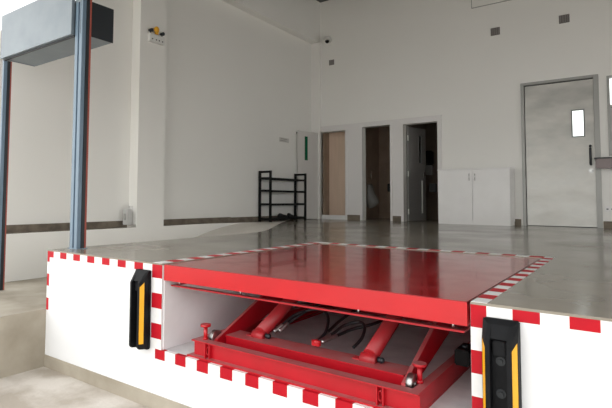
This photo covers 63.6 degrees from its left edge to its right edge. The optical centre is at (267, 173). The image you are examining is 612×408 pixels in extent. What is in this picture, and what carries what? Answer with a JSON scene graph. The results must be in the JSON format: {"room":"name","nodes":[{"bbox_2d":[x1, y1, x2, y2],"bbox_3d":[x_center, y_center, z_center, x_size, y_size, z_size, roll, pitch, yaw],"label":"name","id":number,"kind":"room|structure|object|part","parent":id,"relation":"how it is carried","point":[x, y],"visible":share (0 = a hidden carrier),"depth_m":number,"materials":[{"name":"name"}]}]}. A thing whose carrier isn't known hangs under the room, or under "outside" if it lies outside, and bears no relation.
{"room":"distribution center","nodes":[
{"label":"distribution center","id":0,"kind":"room"},
{"bbox_2d":[0,277,46,378],"bbox_3d":[-5.076,1.467,4.284,4.662,0.515,6.900,-2,-4,37],"label":"wall","id":1,"kind":"structure","parent":0,"point":[22,302],"depth_m":4.38,"materials":[{"name":"concrete"}]},
{"bbox_2d":[0,0,113,289],"bbox_3d":[-2.302,-0.422,5.235,1.610,3.480,0.400,-2,-4,37],"label":"frame","id":2,"kind":"object","parent":1,"relation":"on","point":[39,32],"visible":1,"depth_m":4.94,"materials":[{"name":"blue metal"}]},
{"bbox_3d":[-3.020,0.018,5.566,0.040,2.630,0.040,-2,-4,37],"label":"post","id":3,"kind":"part","parent":2,"relation":"part of","materials":[{"name":"blue metal"}]},
{"bbox_3d":[-2.442,-1.309,5.191,1.428,0.015,0.020,-2,-4,37],"label":"rail","id":4,"kind":"part","parent":2,"relation":"part of","materials":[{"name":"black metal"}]},
{"bbox_3d":[-1.790,-0.737,4.719,0.155,2.900,0.110,-2,-4,37],"label":"post","id":5,"kind":"part","parent":2,"relation":"part of","materials":[{"name":"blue metal"}]},
{"bbox_3d":[-1.683,-1.499,4.855,0.007,0.347,0.365,-2,-4,37],"label":"plate","id":6,"kind":"part","parent":2,"relation":"part of","materials":[{"name":"black metal"}]},
{"bbox_2d":[0,367,147,407],"bbox_3d":[-2.279,1.442,-3.115,28.000,0.200,12.424,-2,-4,37],"label":"ground","id":7,"kind":"structure","parent":0,"point":[42,387],"depth_m":3.83,"materials":[{"name":"concrete"}]},
{"bbox_2d":[0,0,328,281],"bbox_3d":[-1.005,-1.227,9.489,0.440,6.500,8.050,-2,-4,37],"label":"wall","id":8,"kind":"structure","parent":0,"point":[186,127],"depth_m":8.59,"materials":[{"name":"white paint"}]},
{"bbox_2d":[121,206,135,226],"bbox_3d":[-2.171,0.677,7.674,0.140,0.331,0.168,-2,-4,37],"label":"junction box","id":9,"kind":"object","parent":8,"relation":"attached to","point":[127,213],"visible":0.98,"depth_m":7.63,"materials":[{"name":"grey plastic"}]},
{"bbox_2d":[6,215,297,233],"bbox_3d":[-1.110,0.898,9.119,0.196,0.135,7.530,-2,-4,37],"label":"baseboard","id":10,"kind":"structure","parent":8,"relation":"attached to","point":[51,227],"depth_m":7.50,"materials":[{"name":"brown concrete"}]},
{"bbox_2d":[147,26,164,45],"bbox_3d":[-1.824,-2.266,8.061,0.095,0.271,0.310,-2,-4,37],"label":"emergency light","id":11,"kind":"object","parent":8,"relation":"attached to","point":[155,38],"visible":1,"depth_m":8.03,"materials":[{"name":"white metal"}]},
{"bbox_2d":[279,137,288,142],"bbox_3d":[0.373,-0.760,11.338,0.006,0.100,0.380,-2,-4,37],"label":"wall sign","id":12,"kind":"object","parent":8,"relation":"attached to","point":[281,139],"visible":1,"depth_m":11.32,"materials":[{"name":"grey"}]},
{"bbox_2d":[296,130,317,218],"bbox_3d":[0.948,0.053,11.954,0.750,2.110,0.130,3,-4,-43],"label":"door","id":13,"kind":"structure","parent":8,"relation":"in","point":[307,142],"depth_m":11.90,"materials":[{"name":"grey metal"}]},
{"bbox_3d":[0.913,-0.597,11.891,0.120,0.580,0.016,3,-4,-43],"label":"pane","id":14,"kind":"part","parent":13,"relation":"part of","materials":[{"name":"green glass"}]},
{"bbox_2d":[194,220,287,237],"bbox_3d":[-0.758,1.421,7.949,2.132,1.049,7.070,-2,-4,37],"label":"ramp","id":15,"kind":"object","parent":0,"point":[242,228],"visible":0.15,"depth_m":8.89,"materials":[{"name":"concrete"}]},
{"bbox_2d":[165,308,471,407],"bbox_3d":[0.754,1.310,3.796,2.140,0.020,2.226,-2,-4,37],"label":"floor","id":16,"kind":"structure","parent":0,"point":[404,344],"depth_m":3.77,"materials":[{"name":"concrete"}]},
{"bbox_2d":[164,244,539,407],"bbox_3d":[0.745,0.993,3.805,2.112,0.614,2.192,-2,-4,37],"label":"lift","id":17,"kind":"object","parent":16,"relation":"on","point":[438,289],"visible":1,"depth_m":3.06,"materials":[{"name":"red paint"}]},
{"bbox_3d":[0.128,1.036,4.107,0.026,0.425,1.663,-2,-4,37],"label":"scissor arm","id":18,"kind":"part","parent":17,"relation":"part of","materials":[{"name":"red metal"}]},
{"bbox_3d":[0.701,1.239,3.754,1.630,0.117,2.044,-2,-4,37],"label":"frame","id":19,"kind":"part","parent":17,"relation":"part of","materials":[{"name":"red metal"}]},
{"bbox_3d":[0.748,0.694,3.823,2.112,0.014,2.188,-2,-4,37],"label":"deck plate","id":20,"kind":"part","parent":17,"relation":"part of","materials":[{"name":"red paint"}]},
{"bbox_3d":[1.217,0.998,3.293,0.026,0.425,1.663,-2,-4,37],"label":"scissor arm","id":21,"kind":"part","parent":17,"relation":"part of","materials":[{"name":"red metal"}]},
{"bbox_2d":[322,133,322,214],"bbox_3d":[3.148,-0.107,12.210,3.770,2.500,1.920,-2,-4,37],"label":"wall","id":22,"kind":"structure","parent":0,"point":[322,133],"depth_m":12.69,"materials":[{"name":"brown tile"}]},
{"bbox_2d":[426,151,433,174],"bbox_3d":[3.995,-0.253,12.188,0.200,0.600,0.148,-2,-4,37],"label":"dispenser","id":23,"kind":"object","parent":22,"relation":"attached to","point":[429,154],"visible":0.85,"depth_m":12.13,"materials":[{"name":"black metal"}]},
{"bbox_2d":[426,165,432,174],"bbox_3d":[3.997,-0.073,12.183,0.160,0.240,0.138,-2,-4,37],"label":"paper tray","id":24,"kind":"object","parent":23,"relation":"on","point":[429,168],"depth_m":12.13,"materials":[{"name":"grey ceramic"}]},
{"bbox_2d":[45,257,611,407],"bbox_3d":[3.909,1.368,6.393,11.470,1.038,10.170,-2,-4,37],"label":"wall","id":25,"kind":"structure","parent":0,"point":[87,314],"depth_m":3.64,"materials":[{"name":"white paint"}]},
{"bbox_2d":[46,251,151,309],"bbox_3d":[-1.440,0.958,4.063,1.453,0.528,0.002,-2,-4,37],"label":"trim","id":26,"kind":"structure","parent":25,"relation":"attached to","point":[97,260],"depth_m":4.09,"materials":[{"name":"red paint"}]},
{"bbox_2d":[44,354,190,407],"bbox_3d":[1.710,1.567,1.663,9.340,0.108,0.006,-2,-4,37],"label":"baseboard","id":27,"kind":"structure","parent":25,"relation":"attached to","point":[145,398],"depth_m":3.86,"materials":[{"name":"concrete"}]},
{"bbox_2d":[129,269,150,349],"bbox_3d":[-0.950,1.005,3.631,0.148,0.572,0.096,-2,-4,37],"label":"bumper cover","id":28,"kind":"object","parent":25,"relation":"attached to","point":[140,283],"visible":1,"depth_m":3.60,"materials":[{"name":"black rubber"}]},
{"bbox_2d":[151,264,161,349],"bbox_3d":[-0.814,0.975,3.593,0.110,0.606,0.002,-2,-4,37],"label":"trim","id":29,"kind":"structure","parent":25,"relation":"attached to","point":[156,309],"depth_m":3.59,"materials":[{"name":"red paint"}]},
{"bbox_2d":[155,349,373,407],"bbox_3d":[0.068,1.283,2.933,2.203,0.070,0.032,-2,-4,37],"label":"trim","id":30,"kind":"structure","parent":25,"relation":"attached to","point":[307,396],"depth_m":3.01,"materials":[{"name":"red paint"}]},
{"bbox_2d":[482,317,521,407],"bbox_3d":[1.022,0.937,2.157,0.148,0.572,0.096,-2,-4,37],"label":"bumper cover","id":31,"kind":"object","parent":25,"relation":"attached to","point":[501,341],"visible":1,"depth_m":2.15,"materials":[{"name":"black rubber"}]},
{"bbox_2d":[470,304,611,407],"bbox_3d":[2.229,1.038,1.308,3.216,0.943,0.002,-2,-4,37],"label":"trim","id":32,"kind":"structure","parent":25,"relation":"attached to","point":[477,312],"depth_m":2.22,"materials":[{"name":"red paint"}]},
{"bbox_2d":[48,218,611,321],"bbox_3d":[3.912,0.844,6.421,11.470,0.012,10.170,-2,-4,37],"label":"floor","id":33,"kind":"structure","parent":0,"point":[577,282],"depth_m":4.96,"materials":[{"name":"concrete"}]},
{"bbox_2d":[258,170,306,221],"bbox_3d":[0.345,0.521,10.946,0.320,1.080,1.404,-2,-4,37],"label":"shoe rack","id":34,"kind":"object","parent":33,"relation":"on","point":[270,178],"visible":0.98,"depth_m":10.66,"materials":[{"name":"black metal"}]},
{"bbox_3d":[-0.062,0.489,10.403,0.320,1.080,0.044,-2,-4,37],"label":"frame","id":35,"kind":"part","parent":34,"relation":"part of","materials":[{"name":"black metal"}]},
{"bbox_2d":[277,213,287,217],"bbox_3d":[0.327,0.933,10.867,0.270,0.097,0.090,3,-4,-41],"label":"shoe","id":36,"kind":"object","parent":34,"relation":"on","point":[279,215],"visible":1,"depth_m":10.80,"materials":[{"name":"black leather"}]},
{"bbox_2d":[262,177,304,181],"bbox_3d":[0.348,0.148,10.966,0.302,0.043,1.316,-2,-4,37],"label":"shelf","id":37,"kind":"object","parent":34,"relation":"attached to","point":[270,179],"depth_m":10.73,"materials":[{"name":"black metal"}]},
{"bbox_2d":[272,190,304,192],"bbox_3d":[0.347,0.413,10.951,0.302,0.043,1.316,-2,-4,37],"label":"shelf","id":38,"kind":"object","parent":34,"relation":"attached to","point":[294,191],"depth_m":10.87,"materials":[{"name":"black metal"}]},
{"bbox_2d":[272,203,304,205],"bbox_3d":[0.345,0.697,10.936,0.302,0.043,1.316,-2,-4,37],"label":"shelf","id":39,"kind":"object","parent":34,"relation":"attached to","point":[273,204],"depth_m":10.94,"materials":[{"name":"black metal"}]},
{"bbox_2d":[272,217,304,219],"bbox_3d":[0.344,1.007,10.919,0.302,0.043,1.316,-2,-4,37],"label":"shelf","id":40,"kind":"object","parent":34,"relation":"attached to","point":[274,218],"depth_m":10.87,"materials":[{"name":"black metal"}]},
{"bbox_3d":[0.753,0.552,11.490,0.320,1.080,0.044,-2,-4,37],"label":"frame","id":41,"kind":"part","parent":34,"relation":"part of","materials":[{"name":"black metal"}]},
{"bbox_2d":[153,242,553,302],"bbox_3d":[0.773,0.683,3.879,2.317,0.002,2.330,-2,-4,37],"label":"trim","id":42,"kind":"structure","parent":33,"relation":"attached to","point":[496,291],"depth_m":3.69,"materials":[{"name":"red paint"}]},
{"bbox_2d":[437,167,514,225],"bbox_3d":[4.114,0.468,9.769,1.357,1.100,0.442,-2,-4,37],"label":"base cabinet","id":43,"kind":"object","parent":33,"relation":"on","point":[473,196],"visible":1,"depth_m":9.57,"materials":[{"name":"white laminate"}]},
{"bbox_3d":[3.733,0.443,9.823,0.663,0.992,0.018,-2,-4,37],"label":"door","id":44,"kind":"part","parent":43,"relation":"part of","materials":[{"name":"white laminate"}]},
{"bbox_3d":[4.271,0.424,9.421,0.664,0.992,0.018,-2,-4,37],"label":"door","id":45,"kind":"part","parent":43,"relation":"part of","materials":[{"name":"white laminate"}]},
{"bbox_2d":[329,132,344,214],"bbox_3d":[1.864,-0.107,12.334,0.865,2.500,0.040,-2,-4,37],"label":"wall","id":46,"kind":"structure","parent":0,"point":[336,139],"depth_m":12.39,"materials":[{"name":"beige paint"}]},
{"bbox_2d":[322,215,344,219],"bbox_3d":[1.598,1.074,11.990,0.743,0.099,0.120,-2,-4,37],"label":"baseboard","id":47,"kind":"structure","parent":46,"relation":"attached to","point":[341,217],"depth_m":11.91,"materials":[{"name":"white laminate"}]},
{"bbox_2d":[366,126,389,218],"bbox_3d":[3.012,-0.109,12.186,1.240,2.500,1.720,-2,-4,37],"label":"wall","id":48,"kind":"structure","parent":0,"point":[377,138],"depth_m":12.92,"materials":[{"name":"brown wood"}]},
{"bbox_2d":[367,171,378,207],"bbox_3d":[2.686,0.426,12.475,0.260,0.940,0.300,-2,-4,37],"label":"urinal","id":49,"kind":"object","parent":48,"relation":"attached to","point":[372,200],"visible":1,"depth_m":12.41,"materials":[{"name":"grey ceramic"}]},
{"bbox_2d":[367,184,378,207],"bbox_3d":[2.685,0.586,12.467,0.260,0.620,0.300,-2,-4,37],"label":"bowl","id":50,"kind":"object","parent":49,"relation":"on","point":[372,200],"depth_m":12.40,"materials":[{"name":"grey ceramic"}]},
{"bbox_2d":[406,123,437,219],"bbox_3d":[4.037,-0.144,11.420,1.400,2.500,1.720,-2,-4,37],"label":"wall","id":51,"kind":"structure","parent":0,"point":[430,128],"depth_m":12.20,"materials":[{"name":"brown tile"}]},
{"bbox_2d":[320,0,611,227],"bbox_3d":[5.779,-1.740,9.037,11.470,5.450,0.150,-2,-4,37],"label":"wall","id":52,"kind":"structure","parent":0,"point":[394,59],"depth_m":10.27,"materials":[{"name":"white paint"}]},
{"bbox_2d":[323,36,331,42],"bbox_3d":[1.462,-3.276,12.131,0.200,0.157,0.220,-2,-4,37],"label":"dome camera","id":53,"kind":"object","parent":52,"relation":"attached to","point":[327,39],"visible":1,"depth_m":12.07,"materials":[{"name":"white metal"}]},
{"bbox_2d":[321,115,441,222],"bbox_3d":[2.452,-0.050,11.326,3.090,2.285,0.062,-2,-4,37],"label":"trim","id":54,"kind":"structure","parent":52,"relation":"attached to","point":[354,203],"depth_m":11.37,"materials":[{"name":"white paint"}]},
{"bbox_2d":[406,127,425,220],"bbox_3d":[3.391,0.024,11.165,0.725,2.110,0.100,3,-4,-40],"label":"door","id":55,"kind":"structure","parent":52,"relation":"attached to","point":[415,137],"depth_m":11.15,"materials":[{"name":"grey metal"}]},
{"bbox_3d":[3.483,-0.539,11.310,0.120,0.630,0.016,3,-4,-40],"label":"pane","id":56,"kind":"part","parent":55,"relation":"part of","materials":[{"name":"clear glass"}]},
{"bbox_3d":[3.536,0.546,11.264,0.025,0.740,0.018,3,-4,-40],"label":"pull plate","id":57,"kind":"part","parent":55,"relation":"part of","materials":[{"name":"white metal"}]},
{"bbox_2d":[429,183,436,191],"bbox_3d":[3.582,0.318,10.665,0.150,0.190,0.050,-2,-4,37],"label":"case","id":58,"kind":"object","parent":52,"relation":"attached to","point":[433,186],"visible":1,"depth_m":10.64,"materials":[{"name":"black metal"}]},
{"bbox_2d":[347,215,611,227],"bbox_3d":[6.095,0.903,8.530,10.503,0.120,0.038,-2,-4,37],"label":"baseboard","id":59,"kind":"structure","parent":52,"relation":"attached to","point":[607,224],"depth_m":10.88,"materials":[{"name":"brown concrete"}]},
{"bbox_2d":[471,0,509,8],"bbox_3d":[4.644,-3.676,9.891,1.070,0.505,0.024,-2,-4,37],"label":"access panel","id":60,"kind":"object","parent":52,"relation":"attached to","point":[474,3],"visible":1,"depth_m":10.05,"materials":[{"name":"white paint"}]},
{"bbox_2d":[491,27,499,35],"bbox_3d":[4.573,-2.852,9.899,0.170,0.153,0.020,-2,-4,37],"label":"air vent","id":61,"kind":"object","parent":52,"relation":"in","point":[494,31],"visible":1,"depth_m":9.89,"materials":[{"name":"grey metal"}]},
{"bbox_2d":[520,74,602,227],"bbox_3d":[5.430,-0.384,9.152,1.260,2.750,0.199,-2,-4,37],"label":"door","id":62,"kind":"structure","parent":52,"relation":"in","point":[562,182],"depth_m":9.13,"materials":[{"name":"silver metal"}]},
{"bbox_3d":[5.781,-0.325,8.817,0.038,0.376,0.090,-2,-4,37],"label":"pull handle","id":63,"kind":"part","parent":62,"relation":"part of","materials":[{"name":"black metal"}]},
{"bbox_2d":[559,14,569,23],"bbox_3d":[5.530,-2.880,9.184,0.170,0.153,0.020,-2,-4,37],"label":"air vent","id":64,"kind":"object","parent":52,"relation":"in","point":[565,18],"visible":1,"depth_m":9.18,"materials":[{"name":"grey metal"}]},
{"bbox_2d":[594,157,611,168],"bbox_3d":[6.059,-0.179,8.479,0.720,0.195,0.238,-2,-4,37],"label":"counter","id":65,"kind":"object","parent":52,"relation":"attached to","point":[600,162],"visible":1,"depth_m":8.53,"materials":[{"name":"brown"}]},
{"bbox_2d":[604,206,611,211],"bbox_3d":[6.000,0.628,8.631,0.160,0.100,0.015,-2,-4,37],"label":"wall socket","id":66,"kind":"object","parent":52,"relation":"attached to","point":[606,208],"visible":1,"depth_m":8.64,"materials":[{"name":"white plastic"}]},
{"bbox_2d":[606,75,611,155],"bbox_3d":[6.497,-1.028,8.420,1.120,1.430,0.110,-2,-4,37],"label":"window","id":67,"kind":"structure","parent":52,"relation":"in","point":[609,107],"depth_m":8.71,"materials":[{"name":"white glass"}]},
{"bbox_2d":[610,108,611,145],"bbox_3d":[6.500,-0.763,8.412,1.040,0.820,0.006,-2,-4,37],"label":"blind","id":68,"kind":"object","parent":67,"relation":"attached to","point":[610,108],"depth_m":8.72,"materials":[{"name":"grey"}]}
]}

